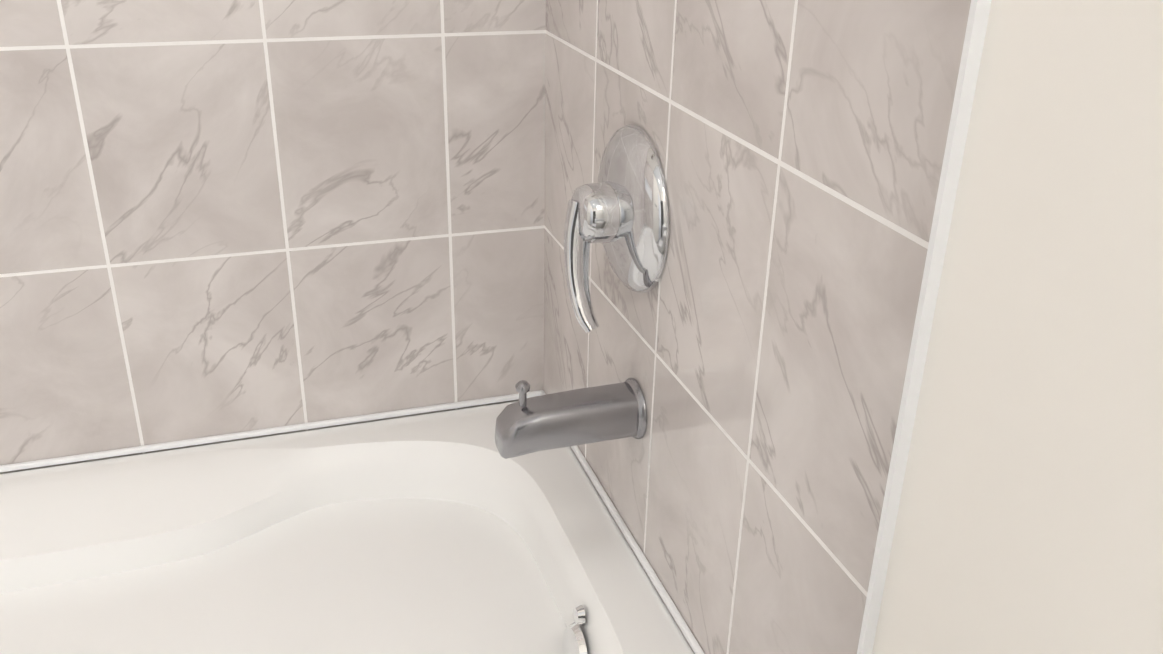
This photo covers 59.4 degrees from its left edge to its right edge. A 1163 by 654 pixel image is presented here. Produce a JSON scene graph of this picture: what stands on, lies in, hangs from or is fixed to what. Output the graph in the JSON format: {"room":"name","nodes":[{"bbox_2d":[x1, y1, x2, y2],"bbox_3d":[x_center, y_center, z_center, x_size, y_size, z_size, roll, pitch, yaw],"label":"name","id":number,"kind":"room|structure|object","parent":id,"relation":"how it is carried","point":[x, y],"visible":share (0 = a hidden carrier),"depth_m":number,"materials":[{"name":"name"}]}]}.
{"room":"bathroom","nodes":[
{"label":"bathroom","id":0,"kind":"room"},
{"bbox_2d":[872,0,1162,653],"bbox_3d":[0.417,-0.179,0.053,0.100,2.780,2.760,-7,26,-17],"label":"wall","id":1,"kind":"structure","parent":0,"point":[1029,520],"depth_m":0.53,"materials":[{"name":"paint"}]},
{"bbox_2d":[544,0,991,653],"bbox_3d":[0.086,-0.394,0.853,0.009,2.480,0.805,-7,26,-17],"label":"wall tile","id":2,"kind":"structure","parent":1,"relation":"attached to","point":[764,342],"depth_m":0.80,"materials":[{"name":"beige tile"}]},
{"bbox_2d":[495,378,646,458],"bbox_3d":[-0.014,0.090,1.090,0.155,0.086,0.068,-7,26,-17],"label":"tub spout","id":3,"kind":"object","parent":2,"relation":"attached to","point":[525,425],"visible":1,"depth_m":1.07,"materials":[{"name":"silver metal"}]},
{"bbox_2d":[564,124,668,332],"bbox_3d":[0.018,-0.104,1.038,0.081,0.197,0.172,-7,26,-17],"label":"tub valve","id":4,"kind":"object","parent":2,"relation":"attached to","point":[619,210],"visible":1,"depth_m":1.01,"materials":[{"name":"silver metal"}]},
{"bbox_3d":[-0.383,1.219,0.424,1.724,0.100,2.760,-7,26,-17],"label":"floor","id":5,"kind":"structure","parent":0,"visible":0},
{"bbox_2d":[0,390,704,653],"bbox_3d":[-0.651,0.577,1.039,1.507,0.532,0.797,-7,26,-17],"label":"bathtub","id":6,"kind":"object","parent":5,"relation":"on","point":[450,532],"visible":0.92,"depth_m":1.23,"materials":[{"name":"white ceramic"}]},
{"bbox_3d":[-0.772,-0.627,0.955,1.524,2.780,0.100,-7,26,-17],"label":"wall","id":7,"kind":"structure","parent":0,"visible":0},
{"bbox_2d":[0,0,545,473],"bbox_3d":[-0.758,-0.469,0.972,1.508,2.480,0.008,-7,26,-17],"label":"wall tile","id":8,"kind":"structure","parent":7,"relation":"attached to","point":[224,216],"depth_m":1.26,"materials":[{"name":"beige tile"}]}
]}

